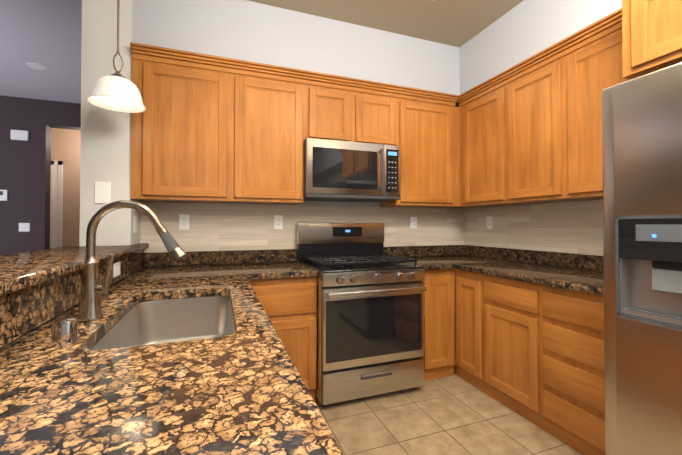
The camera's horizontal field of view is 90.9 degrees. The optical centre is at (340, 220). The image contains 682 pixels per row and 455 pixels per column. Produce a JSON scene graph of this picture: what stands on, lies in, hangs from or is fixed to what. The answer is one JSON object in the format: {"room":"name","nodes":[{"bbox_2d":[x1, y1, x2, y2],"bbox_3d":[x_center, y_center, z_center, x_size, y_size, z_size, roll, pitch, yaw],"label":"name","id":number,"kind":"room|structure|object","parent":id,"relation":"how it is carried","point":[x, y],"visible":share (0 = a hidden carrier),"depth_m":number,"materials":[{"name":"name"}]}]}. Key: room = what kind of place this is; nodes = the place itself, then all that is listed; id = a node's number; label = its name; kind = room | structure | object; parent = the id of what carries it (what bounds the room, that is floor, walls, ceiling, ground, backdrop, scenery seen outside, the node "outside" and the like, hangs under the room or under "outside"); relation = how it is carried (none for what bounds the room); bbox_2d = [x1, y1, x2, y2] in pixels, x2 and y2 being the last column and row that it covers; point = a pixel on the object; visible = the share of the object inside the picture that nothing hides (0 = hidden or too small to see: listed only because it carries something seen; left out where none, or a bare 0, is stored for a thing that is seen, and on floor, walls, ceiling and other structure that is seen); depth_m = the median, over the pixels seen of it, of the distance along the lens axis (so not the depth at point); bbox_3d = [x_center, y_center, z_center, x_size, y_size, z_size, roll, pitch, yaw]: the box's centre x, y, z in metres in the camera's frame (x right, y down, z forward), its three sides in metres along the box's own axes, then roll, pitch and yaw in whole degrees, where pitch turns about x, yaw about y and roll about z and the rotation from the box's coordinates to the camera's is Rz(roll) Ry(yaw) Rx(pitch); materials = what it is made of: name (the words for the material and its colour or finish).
{"room":"kitchen","nodes":[
{"label":"kitchen","id":0,"kind":"room"},
{"bbox_2d":[0,95,80,255],"bbox_3d":[-6.057,-0.167,3.737,7.174,2.880,0.150,0,-1,-20],"label":"wall","id":1,"kind":"structure","parent":0,"point":[25,174],"depth_m":4.39,"materials":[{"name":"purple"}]},
{"bbox_2d":[0,190,7,200],"bbox_3d":[-4.333,-0.321,4.275,0.140,0.140,0.030,0,-1,-20],"label":"thermostat","id":2,"kind":"object","parent":1,"relation":"attached to","point":[3,195],"visible":0.98,"depth_m":4.28,"materials":[{"name":"white plastic"}]},
{"bbox_2d":[10,130,28,140],"bbox_3d":[-4.155,-1.101,4.345,0.181,0.131,0.040,0,-1,-20],"label":"door chime","id":3,"kind":"object","parent":1,"relation":"attached to","point":[22,135],"visible":1,"depth_m":4.33,"materials":[{"name":"white plastic"}]},
{"bbox_2d":[19,223,29,231],"bbox_3d":[-4.114,0.090,4.361,0.113,0.113,0.008,0,-1,-20],"label":"light switch","id":4,"kind":"object","parent":1,"relation":"attached to","point":[24,227],"visible":1,"depth_m":4.36,"materials":[{"name":"white plastic"}]},
{"bbox_2d":[51,128,80,246],"bbox_3d":[-4.164,-0.140,5.730,2.100,2.880,0.150,0,-1,-20],"label":"wall","id":5,"kind":"structure","parent":0,"point":[65,146],"depth_m":5.53,"materials":[{"name":"beige paint"}]},
{"bbox_2d":[50,160,62,248],"bbox_3d":[-4.644,0.161,5.459,0.185,2.270,0.020,0,-1,-20],"label":"door frame","id":6,"kind":"structure","parent":5,"relation":"attached to","point":[56,203],"depth_m":5.46,"materials":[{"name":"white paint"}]},
{"bbox_2d":[0,0,139,349],"bbox_3d":[-1.441,-0.190,1.967,0.276,2.880,6.350,0,-1,-20],"label":"wall","id":7,"kind":"structure","parent":0,"point":[105,150],"depth_m":2.16,"materials":[{"name":"grey paint"}]},
{"bbox_2d":[0,243,148,295],"bbox_3d":[-0.978,0.160,0.675,0.418,0.035,3.674,0,-1,-20],"label":"bar","id":8,"kind":"object","parent":7,"relation":"on","point":[18,271],"visible":1,"depth_m":1.20,"materials":[{"name":"stone"}]},
{"bbox_2d":[95,182,110,203],"bbox_3d":[-1.526,-0.176,2.150,0.085,0.135,0.006,0,-1,-20],"label":"switch plate","id":9,"kind":"object","parent":7,"relation":"attached to","point":[102,192],"visible":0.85,"depth_m":2.15,"materials":[{"name":"white plastic"}]},
{"bbox_2d":[134,216,136,232],"bbox_3d":[-1.420,0.029,2.318,0.007,0.116,0.072,0,-1,-20],"label":"switch plate","id":10,"kind":"object","parent":7,"relation":"attached to","point":[135,224],"visible":1,"depth_m":2.32,"materials":[{"name":"white plastic"}]},
{"bbox_2d":[0,0,522,103],"bbox_3d":[-3.425,-1.686,1.553,10.600,0.100,13.500,0,-1,-20],"label":"ceiling","id":11,"kind":"structure","parent":0,"point":[47,34],"depth_m":2.79,"materials":[{"name":"beige paint"}]},
{"bbox_2d":[26,63,45,69],"bbox_3d":[-3.182,-1.606,3.505,0.156,0.005,0.156,0,-1,-20],"label":"recessed light","id":12,"kind":"object","parent":11,"relation":"in","point":[36,66],"visible":1,"depth_m":3.51,"materials":[{"name":"white plastic"}]},
{"bbox_2d":[87,0,145,112],"bbox_3d":[-1.272,-1.144,1.919,0.280,0.972,0.280,0,-1,-20],"label":"pendant light","id":13,"kind":"object","parent":11,"relation":"hanging from","point":[117,91],"visible":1,"depth_m":1.90,"materials":[{"name":"white glass"}]},
{"bbox_2d":[132,0,464,268],"bbox_3d":[0.011,-0.177,2.982,3.150,2.880,0.497,0,-1,-20],"label":"wall","id":14,"kind":"structure","parent":0,"point":[247,30],"depth_m":2.61,"materials":[{"name":"grey paint"}]},
{"bbox_2d":[130,50,233,203],"bbox_3d":[-1.134,-0.616,2.443,0.620,0.954,0.328,0,-1,-20],"label":"upper cabinet","id":15,"kind":"object","parent":14,"relation":"attached to","point":[205,128],"depth_m":2.30,"materials":[{"name":"brown wood"}]},
{"bbox_2d":[230,66,305,204],"bbox_3d":[-0.590,-0.613,2.642,0.538,0.954,0.328,0,-1,-20],"label":"upper cabinet","id":16,"kind":"object","parent":14,"relation":"attached to","point":[270,106],"depth_m":2.50,"materials":[{"name":"brown wood"}]},
{"bbox_2d":[140,202,463,252],"bbox_3d":[-0.102,0.058,2.985,2.940,0.375,0.008,0,-1,-20],"label":"wall tile","id":17,"kind":"structure","parent":14,"relation":"attached to","point":[219,227],"depth_m":2.80,"materials":[{"name":"beige tile"}]},
{"bbox_2d":[179,214,188,229],"bbox_3d":[-1.201,0.013,2.574,0.072,0.116,0.007,0,-1,-20],"label":"electrical outlet","id":18,"kind":"object","parent":17,"relation":"attached to","point":[183,221],"visible":1,"depth_m":2.57,"materials":[{"name":"white plastic"}]},
{"bbox_2d":[274,215,282,228],"bbox_3d":[-0.525,0.016,2.822,0.072,0.116,0.007,0,-1,-20],"label":"electrical outlet","id":19,"kind":"object","parent":17,"relation":"attached to","point":[278,221],"visible":1,"depth_m":2.82,"materials":[{"name":"white plastic"}]},
{"bbox_2d":[410,217,416,228],"bbox_3d":[0.709,0.022,3.274,0.072,0.116,0.007,0,-1,-20],"label":"electrical outlet","id":20,"kind":"object","parent":17,"relation":"attached to","point":[413,222],"visible":1,"depth_m":3.27,"materials":[{"name":"white plastic"}]},
{"bbox_2d":[306,78,353,141],"bbox_3d":[-0.147,-0.855,2.808,0.406,0.467,0.328,0,-1,-20],"label":"upper cabinet","id":21,"kind":"object","parent":14,"relation":"attached to","point":[329,105],"depth_m":2.66,"materials":[{"name":"brown wood"}]},
{"bbox_2d":[304,138,399,202],"bbox_3d":[0.060,-0.395,2.817,0.800,0.447,0.423,0,-1,-20],"label":"microwave","id":22,"kind":"object","parent":21,"relation":"attached to","point":[342,171],"visible":1,"depth_m":2.65,"materials":[{"name":"grey metal"}]},
{"bbox_2d":[354,82,397,145],"bbox_3d":[0.232,-0.853,2.946,0.400,0.467,0.328,0,-1,-20],"label":"upper cabinet","id":23,"kind":"object","parent":14,"relation":"attached to","point":[375,108],"depth_m":2.80,"materials":[{"name":"brown wood"}]},
{"bbox_2d":[380,90,459,207],"bbox_3d":[0.735,-0.607,3.127,0.672,0.954,0.328,0,-1,-20],"label":"upper cabinet","id":24,"kind":"object","parent":14,"relation":"attached to","point":[428,126],"depth_m":2.98,"materials":[{"name":"brown wood"}]},
{"bbox_2d":[314,374,582,454],"bbox_3d":[-3.425,1.294,1.514,10.600,0.100,13.500,0,-1,-20],"label":"floor","id":25,"kind":"structure","parent":0,"point":[454,414],"depth_m":2.05,"materials":[{"name":"tile"}]},
{"bbox_2d":[248,276,316,400],"bbox_3d":[-0.487,0.821,2.507,0.466,0.873,0.615,0,-1,-20],"label":"base cabinet","id":26,"kind":"object","parent":25,"relation":"on","point":[289,305],"visible":0.44,"depth_m":2.26,"materials":[{"name":"brown wood"}]},
{"bbox_2d":[297,223,426,406],"bbox_3d":[0.128,0.640,2.625,0.801,1.238,0.757,0,-1,-20],"label":"stove","id":27,"kind":"object","parent":25,"relation":"on","point":[370,318],"visible":1,"depth_m":2.35,"materials":[{"name":"grey metal"}]},
{"bbox_2d":[422,269,455,380],"bbox_3d":[0.650,0.826,2.924,0.380,0.873,0.615,0,-1,-20],"label":"base cabinet","id":28,"kind":"object","parent":25,"relation":"on","point":[439,357],"visible":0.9,"depth_m":2.66,"materials":[{"name":"brown wood"}]},
{"bbox_2d":[454,269,477,387],"bbox_3d":[1.257,0.823,2.660,0.616,0.872,0.284,0,-1,-20],"label":"base cabinet","id":29,"kind":"object","parent":25,"relation":"on","point":[466,282],"depth_m":2.59,"materials":[{"name":"brown wood"}]},
{"bbox_2d":[478,273,525,417],"bbox_3d":[1.386,0.818,2.310,0.616,0.872,0.463,0,-1,-20],"label":"base cabinet","id":30,"kind":"object","parent":25,"relation":"on","point":[501,301],"depth_m":2.26,"materials":[{"name":"brown wood"}]},
{"bbox_2d":[526,282,604,454],"bbox_3d":[1.542,0.812,1.883,0.616,0.872,0.593,0,-1,-20],"label":"base cabinet","id":31,"kind":"object","parent":25,"relation":"on","point":[532,353],"depth_m":1.84,"materials":[{"name":"brown wood"}]},
{"bbox_2d":[602,62,681,454],"bbox_3d":[1.618,0.348,1.079,0.978,1.780,0.921,0,-1,-20],"label":"fridge","id":32,"kind":"object","parent":25,"relation":"on","point":[642,178],"visible":1,"depth_m":1.24,"materials":[{"name":"grey metal"}]},
{"bbox_3d":[-0.435,0.795,0.590,0.670,0.873,3.056,0,-1,-20],"label":"base cabinet","id":33,"kind":"object","parent":25,"relation":"on","visible":0},
{"bbox_2d":[0,256,123,347],"bbox_3d":[-0.837,0.270,0.759,0.030,0.180,3.676,0,-1,-20],"label":"backsplash","id":34,"kind":"structure","parent":33,"relation":"on","point":[23,311],"depth_m":1.02,"materials":[{"name":"stone"}]},
{"bbox_2d":[113,262,119,276],"bbox_3d":[-1.199,0.263,1.800,0.006,0.072,0.116,0,-1,-20],"label":"outlet","id":35,"kind":"object","parent":34,"relation":"attached to","point":[116,269],"visible":1,"depth_m":1.78,"materials":[{"name":"white plastic"}]},
{"bbox_2d":[0,274,342,454],"bbox_3d":[-0.396,0.337,0.575,0.673,0.040,3.029,0,-1,-20],"label":"countertop","id":36,"kind":"structure","parent":33,"relation":"on","point":[242,389],"depth_m":0.62,"materials":[{"name":"stone"}]},
{"bbox_2d":[51,317,77,346],"bbox_3d":[-0.722,0.289,0.877,0.054,0.063,0.054,0,-1,-20],"label":"air gap cap","id":37,"kind":"object","parent":36,"relation":"on","point":[64,331],"visible":1,"depth_m":0.86,"materials":[{"name":"silver metal"}]},
{"bbox_2d":[76,200,186,320],"bbox_3d":[-0.700,0.128,1.140,0.333,0.392,0.072,0,-1,-12],"label":"faucet","id":38,"kind":"object","parent":36,"relation":"on","point":[92,289],"visible":1,"depth_m":1.10,"materials":[{"name":"silver metal"}]},
{"bbox_2d":[89,296,234,350],"bbox_3d":[-0.604,0.465,1.237,0.448,0.194,0.828,0,-1,-20],"label":"sink","id":39,"kind":"object","parent":36,"relation":"in","point":[159,321],"visible":0.19,"depth_m":1.56,"materials":[{"name":"silver metal"}]},
{"bbox_2d":[124,249,317,279],"bbox_3d":[-0.804,0.291,2.383,1.150,0.180,0.647,0,-1,-20],"label":"countertop","id":40,"kind":"structure","parent":33,"relation":"on","point":[255,264],"depth_m":2.46,"materials":[{"name":"stone"}]},
{"bbox_2d":[383,246,451,269],"bbox_3d":[0.624,0.317,2.902,0.312,0.142,0.655,0,-1,-20],"label":"countertop","id":41,"kind":"structure","parent":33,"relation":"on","point":[430,257],"depth_m":3.19,"materials":[{"name":"stone"}]},
{"bbox_2d":[440,245,603,295],"bbox_3d":[1.297,0.312,2.491,0.668,0.142,1.890,0,-1,-20],"label":"countertop","id":42,"kind":"structure","parent":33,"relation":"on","point":[582,273],"depth_m":2.39,"materials":[{"name":"stone"}]},
{"bbox_2d":[455,0,621,255],"bbox_3d":[2.439,-0.213,0.208,0.500,2.880,6.977,0,-1,-20],"label":"wall","id":43,"kind":"structure","parent":0,"point":[523,30],"depth_m":2.49,"materials":[{"name":"grey paint"}]},
{"bbox_2d":[444,100,459,207],"bbox_3d":[1.206,-0.605,3.242,0.327,0.954,0.435,0,-1,-20],"label":"upper cabinet","id":44,"kind":"object","parent":43,"relation":"attached to","point":[457,100],"depth_m":3.32,"materials":[{"name":"brown wood"}]},
{"bbox_2d":[460,80,521,207],"bbox_3d":[1.341,-0.610,2.871,0.327,0.954,0.469,0,-1,-20],"label":"upper cabinet","id":45,"kind":"object","parent":43,"relation":"attached to","point":[481,122],"depth_m":2.83,"materials":[{"name":"brown wood"}]},
{"bbox_2d":[464,199,602,255],"bbox_3d":[1.609,0.053,2.601,0.008,0.375,1.888,0,-1,-20],"label":"wall tile","id":46,"kind":"structure","parent":43,"relation":"attached to","point":[575,227],"depth_m":2.65,"materials":[{"name":"beige tile"}]},
{"bbox_2d":[487,216,492,228],"bbox_3d":[1.397,0.021,3.160,0.007,0.116,0.072,0,-1,-20],"label":"electrical outlet","id":47,"kind":"object","parent":46,"relation":"attached to","point":[489,222],"visible":1,"depth_m":3.15,"materials":[{"name":"white plastic"}]},
{"bbox_2d":[500,48,581,203],"bbox_3d":[1.503,-0.616,2.432,0.327,0.954,0.468,0,-1,-20],"label":"upper cabinet","id":48,"kind":"object","parent":43,"relation":"attached to","point":[531,130],"depth_m":2.38,"materials":[{"name":"brown wood"}]},
{"bbox_2d":[560,16,630,199],"bbox_3d":[1.666,-0.622,1.986,0.327,0.954,0.481,0,-1,-20],"label":"upper cabinet","id":49,"kind":"object","parent":43,"relation":"attached to","point":[593,63],"depth_m":2.04,"materials":[{"name":"brown wood"}]},
{"bbox_2d":[622,0,681,78],"bbox_3d":[1.778,-0.925,1.229,0.639,0.471,1.121,0,-1,-20],"label":"upper cabinet","id":50,"kind":"object","parent":43,"relation":"attached to","point":[651,35],"visible":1,"depth_m":1.50,"materials":[{"name":"brown wood"}]}
]}

